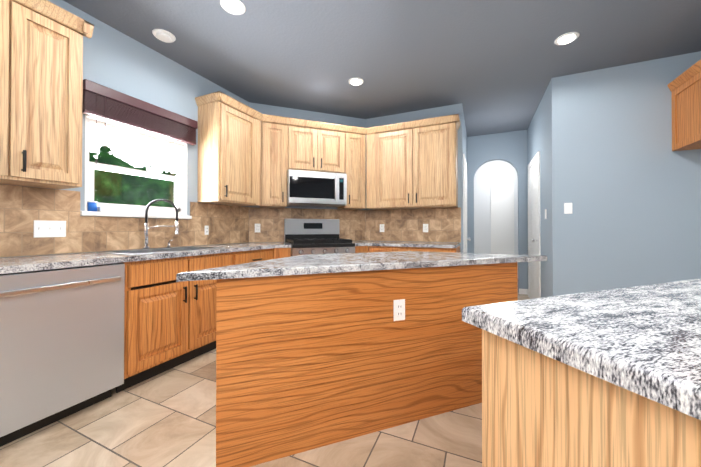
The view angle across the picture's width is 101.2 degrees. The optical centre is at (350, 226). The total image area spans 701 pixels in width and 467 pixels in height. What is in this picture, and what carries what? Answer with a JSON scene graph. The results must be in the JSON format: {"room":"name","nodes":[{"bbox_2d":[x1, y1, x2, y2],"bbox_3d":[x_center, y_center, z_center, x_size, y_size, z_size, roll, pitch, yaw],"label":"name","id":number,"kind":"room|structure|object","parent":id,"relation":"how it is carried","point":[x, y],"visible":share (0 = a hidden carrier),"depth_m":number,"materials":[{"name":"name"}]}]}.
{"room":"kitchen","nodes":[
{"label":"kitchen","id":0,"kind":"room"},
{"bbox_2d":[0,0,248,257],"bbox_3d":[-2.416,-0.267,1.464,0.120,2.740,5.350,0,0,24],"label":"wall","id":1,"kind":"structure","parent":0,"point":[116,60],"depth_m":2.56,"materials":[{"name":"blue paint"}]},
{"bbox_2d":[0,0,87,188],"bbox_3d":[-2.070,-0.818,1.688,0.321,1.100,0.676,0,0,24],"label":"upper cabinet","id":2,"kind":"object","parent":1,"relation":"attached to","point":[41,73],"depth_m":1.74,"materials":[{"name":"brown wood"}]},
{"bbox_2d":[0,184,248,256],"bbox_3d":[-2.059,-0.033,2.094,0.008,0.458,3.596,0,0,24],"label":"backsplash","id":3,"kind":"structure","parent":1,"relation":"attached to","point":[22,208],"depth_m":2.21,"materials":[{"name":"tile"}]},
{"bbox_2d":[34,220,65,237],"bbox_3d":[-2.086,0.017,2.004,0.014,0.116,0.165,0,0,24],"label":"light switch","id":4,"kind":"object","parent":3,"relation":"attached to","point":[42,228],"visible":1,"depth_m":2.00,"materials":[{"name":"white plastic"}]},
{"bbox_2d":[205,226,208,234],"bbox_3d":[-1.573,0.041,3.149,0.008,0.100,0.050,0,0,24],"label":"electrical outlet","id":5,"kind":"object","parent":3,"relation":"attached to","point":[206,230],"visible":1,"depth_m":3.15,"materials":[{"name":"white plastic"}]},
{"bbox_2d":[85,114,186,215],"bbox_3d":[-1.895,-0.483,2.596,0.099,0.750,0.840,0,0,24],"label":"window","id":6,"kind":"structure","parent":1,"relation":"in","point":[180,190],"depth_m":2.57,"materials":[{"name":"white"}]},
{"bbox_2d":[82,79,197,163],"bbox_3d":[-1.809,-0.784,2.573,0.073,0.620,0.935,0,0,24],"label":"window blinds","id":7,"kind":"object","parent":6,"relation":"attached to","point":[105,103],"visible":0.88,"depth_m":2.45,"materials":[{"name":"brown fabric"}]},
{"bbox_2d":[80,211,191,218],"bbox_3d":[-1.880,-0.096,2.587,0.132,0.035,0.900,0,0,24],"label":"window sill","id":8,"kind":"structure","parent":1,"relation":"attached to","point":[107,214],"depth_m":2.43,"materials":[{"name":"white wood"}]},
{"bbox_2d":[87,201,105,211],"bbox_3d":[-1.991,-0.157,2.258,0.060,0.078,0.112,0,0,24],"label":"cup","id":9,"kind":"object","parent":8,"relation":"on","point":[92,206],"visible":0.96,"depth_m":2.22,"materials":[{"name":"blue plastic"}]},
{"bbox_2d":[195,91,262,205],"bbox_3d":[-1.347,-0.806,3.250,0.357,1.101,0.641,0,0,24],"label":"upper cabinet","id":10,"kind":"object","parent":1,"relation":"attached to","point":[229,150],"visible":1,"depth_m":3.05,"materials":[{"name":"brown wood"}]},
{"bbox_2d":[0,293,529,466],"bbox_3d":[1.476,1.147,2.030,7.100,0.080,10.200,0,0,24],"label":"floor","id":11,"kind":"structure","parent":0,"point":[167,418],"depth_m":1.50,"materials":[{"name":"tile"}]},
{"bbox_2d":[0,263,124,446],"bbox_3d":[-1.856,0.671,1.720,0.660,0.868,0.596,0,0,24],"label":"dishwasher","id":12,"kind":"object","parent":11,"relation":"on","point":[61,343],"visible":0.98,"depth_m":1.58,"materials":[{"name":"silver metal"}]},
{"bbox_2d":[224,248,290,265],"bbox_3d":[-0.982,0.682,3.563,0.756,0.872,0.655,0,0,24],"label":"base cabinet","id":13,"kind":"object","parent":11,"relation":"on","point":[230,258],"depth_m":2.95,"materials":[{"name":"brown wood"}]},
{"bbox_2d":[0,242,290,273],"bbox_3d":[-1.644,0.215,2.080,0.773,0.035,3.914,0,0,24],"label":"countertop","id":14,"kind":"structure","parent":13,"relation":"on","point":[27,263],"depth_m":1.88,"materials":[{"name":"stone"}]},
{"bbox_2d":[96,246,223,254],"bbox_3d":[-1.544,0.293,2.432,0.460,0.195,0.790,0,0,24],"label":"sink","id":15,"kind":"object","parent":14,"relation":"in","point":[152,251],"visible":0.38,"depth_m":2.48,"materials":[{"name":"silver metal"}]},
{"bbox_2d":[142,199,178,248],"bbox_3d":[-1.699,-0.024,2.564,0.184,0.449,0.279,0,0,24],"label":"faucet","id":16,"kind":"object","parent":14,"relation":"on","point":[146,230],"visible":0.98,"depth_m":2.54,"materials":[{"name":"silver metal"}]},
{"bbox_2d":[284,219,354,255],"bbox_3d":[-0.407,0.507,3.661,0.762,1.225,0.727,0,0,-21],"label":"range","id":17,"kind":"object","parent":11,"relation":"on","point":[310,236],"visible":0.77,"depth_m":3.82,"materials":[{"name":"silver metal"}]},
{"bbox_2d":[216,262,517,466],"bbox_3d":[0.161,0.669,1.862,1.829,0.873,0.565,0,0,-21],"label":"kitchen island","id":18,"kind":"object","parent":11,"relation":"on","point":[305,362],"visible":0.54,"depth_m":1.48,"materials":[{"name":"brown wood"}]},
{"bbox_2d":[176,251,546,281],"bbox_3d":[0.193,0.214,1.878,2.190,0.035,0.665,0,0,-21],"label":"island countertop","id":19,"kind":"structure","parent":18,"relation":"on","point":[323,263],"depth_m":1.59,"materials":[{"name":"stone"}]},
{"bbox_2d":[394,299,404,320],"bbox_3d":[0.272,0.464,1.598,0.072,0.116,0.008,0,0,-21],"label":"outlet","id":20,"kind":"object","parent":18,"relation":"attached to","point":[399,310],"visible":1,"depth_m":1.60,"materials":[{"name":"white plastic"}]},
{"bbox_2d":[355,246,390,252],"bbox_3d":[0.092,0.685,3.964,0.671,0.872,0.758,0,0,24],"label":"base cabinet","id":21,"kind":"object","parent":11,"relation":"on","point":[361,249],"depth_m":3.60,"materials":[{"name":"brown wood"}]},
{"bbox_2d":[352,241,459,247],"bbox_3d":[0.531,0.228,3.762,1.640,0.035,0.772,0,0,24],"label":"countertop","id":22,"kind":"structure","parent":21,"relation":"on","point":[413,244],"depth_m":3.53,"materials":[{"name":"stone"}]},
{"bbox_2d":[482,329,700,466],"bbox_3d":[1.450,0.657,0.230,1.815,0.873,1.644,0,0,-21],"label":"base cabinet","id":23,"kind":"object","parent":11,"relation":"on","point":[540,410],"visible":0.5,"depth_m":0.51,"materials":[{"name":"brown wood"}]},
{"bbox_2d":[462,278,700,419],"bbox_3d":[1.452,0.201,0.222,1.900,0.035,1.700,0,0,-21],"label":"countertop","id":24,"kind":"structure","parent":23,"relation":"on","point":[644,340],"depth_m":0.52,"materials":[{"name":"stone"}]},
{"bbox_2d":[249,102,365,242],"bbox_3d":[-0.568,-0.247,4.090,1.859,2.740,0.120,0,0,-21],"label":"wall","id":25,"kind":"structure","parent":0,"point":[303,114],"depth_m":4.02,"materials":[{"name":"blue paint"}]},
{"bbox_2d":[260,114,295,207],"bbox_3d":[-0.958,-0.803,3.708,0.384,1.100,0.321,0,0,-21],"label":"upper cabinet","id":26,"kind":"object","parent":25,"relation":"attached to","point":[287,143],"depth_m":3.55,"materials":[{"name":"brown wood"}]},
{"bbox_2d":[249,207,365,242],"bbox_3d":[-0.545,-0.019,4.028,1.650,0.458,0.008,0,0,-20],"label":"backsplash","id":27,"kind":"structure","parent":25,"relation":"attached to","point":[352,224],"depth_m":3.94,"materials":[{"name":"tile"}]},
{"bbox_2d":[255,224,259,231],"bbox_3d":[-1.215,0.020,3.764,0.072,0.116,0.009,0,0,-21],"label":"electrical outlet","id":28,"kind":"object","parent":27,"relation":"attached to","point":[257,227],"visible":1,"depth_m":3.76,"materials":[{"name":"white plastic"}]},
{"bbox_2d":[296,118,347,173],"bbox_3d":[-0.488,-1.031,3.888,0.762,0.640,0.322,0,0,-21],"label":"upper cabinet","id":29,"kind":"object","parent":25,"relation":"attached to","point":[320,146],"depth_m":3.75,"materials":[{"name":"brown wood"}]},
{"bbox_2d":[287,169,346,206],"bbox_3d":[-0.466,-0.491,3.822,0.758,0.420,0.450,0,0,-21],"label":"microwave","id":30,"kind":"object","parent":29,"relation":"attached to","point":[316,189],"visible":1,"depth_m":3.65,"materials":[{"name":"silver metal"}]},
{"bbox_2d":[337,126,365,209],"bbox_3d":[-0.020,-0.800,4.063,0.382,1.100,0.322,0,0,-21],"label":"upper cabinet","id":31,"kind":"object","parent":25,"relation":"attached to","point":[356,176],"depth_m":3.93,"materials":[{"name":"brown wood"}]},
{"bbox_2d":[63,0,700,136],"bbox_3d":[1.476,-1.673,2.051,7.100,0.080,10.200,0,0,24],"label":"ceiling","id":32,"kind":"structure","parent":0,"point":[494,66],"depth_m":2.59,"materials":[{"name":"grey paint"}]},
{"bbox_2d":[152,29,175,42],"bbox_3d":[-1.589,-1.614,2.456,0.170,0.029,0.170,0,0,24],"label":"recessed light","id":33,"kind":"object","parent":32,"relation":"attached to","point":[164,35],"visible":1,"depth_m":2.43,"materials":[{"name":"white"}]},
{"bbox_2d":[220,0,245,14],"bbox_3d":[-0.869,-1.627,2.131,0.176,0.008,0.176,0,0,24],"label":"recessed light","id":34,"kind":"object","parent":32,"relation":"in","point":[235,7],"visible":1,"depth_m":2.13,"materials":[{"name":"white"}]},
{"bbox_2d":[348,77,363,85],"bbox_3d":[0.063,-1.619,3.225,0.176,0.008,0.176,0,0,24],"label":"recessed light","id":35,"kind":"object","parent":32,"relation":"in","point":[355,81],"visible":1,"depth_m":3.21,"materials":[{"name":"white"}]},
{"bbox_2d":[554,32,579,44],"bbox_3d":[1.874,-1.625,2.496,0.176,0.008,0.176,0,0,24],"label":"recessed light","id":36,"kind":"object","parent":32,"relation":"in","point":[567,38],"visible":1,"depth_m":2.48,"materials":[{"name":"white"}]},
{"bbox_2d":[366,103,462,252],"bbox_3d":[0.817,-0.247,4.128,1.477,2.740,0.120,0,0,24],"label":"wall","id":37,"kind":"structure","parent":0,"point":[420,114],"depth_m":3.88,"materials":[{"name":"blue paint"}]},
{"bbox_2d":[366,114,459,209],"bbox_3d":[0.826,-0.802,3.864,1.199,1.101,0.357,0,0,24],"label":"upper cabinet","id":38,"kind":"object","parent":37,"relation":"attached to","point":[412,164],"visible":1,"depth_m":3.72,"materials":[{"name":"brown wood"}]},
{"bbox_2d":[366,207,460,241],"bbox_3d":[0.838,-0.019,4.046,1.332,0.458,0.008,0,0,24],"label":"backsplash","id":39,"kind":"structure","parent":37,"relation":"attached to","point":[444,224],"depth_m":4.01,"materials":[{"name":"tile"}]},
{"bbox_2d":[380,224,383,231],"bbox_3d":[0.460,0.024,4.206,0.072,0.116,0.008,0,0,24],"label":"electrical outlet","id":40,"kind":"object","parent":39,"relation":"attached to","point":[381,227],"visible":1,"depth_m":4.20,"materials":[{"name":"white plastic"}]},
{"bbox_2d":[423,224,427,231],"bbox_3d":[1.030,0.022,3.949,0.072,0.116,0.008,0,0,24],"label":"electrical outlet","id":41,"kind":"object","parent":39,"relation":"attached to","point":[425,227],"visible":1,"depth_m":3.95,"materials":[{"name":"white plastic"}]},
{"bbox_2d":[463,112,466,162],"bbox_3d":[1.774,-0.243,4.600,0.120,2.740,1.527,0,0,24],"label":"wall","id":42,"kind":"structure","parent":0,"point":[464,141],"depth_m":4.33,"materials":[{"name":"blue paint"}]},
{"bbox_2d":[463,154,470,252],"bbox_3d":[1.727,0.069,4.255,0.074,2.110,0.790,0,0,24],"label":"hall door","id":43,"kind":"structure","parent":42,"relation":"in","point":[465,238],"depth_m":3.92,"materials":[{"name":"white"}]},
{"bbox_2d":[474,160,517,272],"bbox_3d":[3.382,-0.229,6.512,3.300,2.740,0.120,0,0,24],"label":"wall","id":44,"kind":"structure","parent":0,"point":[496,172],"depth_m":6.56,"materials":[{"name":"white paint"}]},
{"bbox_2d":[491,182,513,253],"bbox_3d":[3.383,0.070,6.414,0.460,2.140,0.027,0,0,24],"label":"door","id":45,"kind":"structure","parent":44,"relation":"in","point":[502,218],"depth_m":6.41,"materials":[{"name":"white wood"}]},
{"bbox_2d":[467,130,527,292],"bbox_3d":[2.542,-0.240,5.026,0.930,2.740,0.120,0,0,24],"label":"wall","id":46,"kind":"structure","parent":0,"point":[510,147],"depth_m":4.90,"materials":[{"name":"blue paint"}]},
{"bbox_2d":[527,85,549,297],"bbox_3d":[2.675,-0.248,4.044,0.120,2.740,1.800,0,0,24],"label":"wall","id":47,"kind":"structure","parent":0,"point":[538,134],"depth_m":3.57,"materials":[{"name":"blue paint"}]},
{"bbox_2d":[524,289,533,298],"bbox_3d":[2.557,1.077,3.966,0.040,0.090,1.782,0,0,24],"label":"baseboard","id":48,"kind":"structure","parent":47,"relation":"attached to","point":[525,290],"depth_m":4.75,"materials":[{"name":"white wood"}]},
{"bbox_2d":[528,151,540,297],"bbox_3d":[2.643,0.069,4.210,0.074,2.110,0.940,0,0,24],"label":"hall door","id":49,"kind":"structure","parent":47,"relation":"in","point":[534,274],"depth_m":4.11,"materials":[{"name":"white wood"}]},
{"bbox_2d":[549,51,700,296],"bbox_3d":[3.612,-0.259,2.569,3.040,2.740,0.120,0,0,24],"label":"wall","id":50,"kind":"structure","parent":0,"point":[625,180],"depth_m":2.90,"materials":[{"name":"blue paint"}]},
{"bbox_2d":[564,203,571,213],"bbox_3d":[2.326,-0.195,3.074,0.072,0.116,0.014,0,0,24],"label":"light switch","id":51,"kind":"object","parent":50,"relation":"attached to","point":[567,208],"visible":1,"depth_m":3.08,"materials":[{"name":"white plastic"}]},
{"bbox_2d":[667,59,700,150],"bbox_3d":[3.340,-1.042,2.271,0.946,0.643,0.652,0,0,24],"label":"upper cabinet","id":52,"kind":"object","parent":50,"relation":"attached to","point":[684,88],"visible":1,"depth_m":2.56,"materials":[{"name":"brown wood"}]},
{"label":"outside","id":53,"kind":"structure","parent":0,"visible":0},
{"bbox_2d":[89,124,176,207],"bbox_3d":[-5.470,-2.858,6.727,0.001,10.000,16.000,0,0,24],"label":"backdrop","id":54,"kind":"structure","parent":53,"point":[121,191],"depth_m":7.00,"materials":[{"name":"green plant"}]}
]}

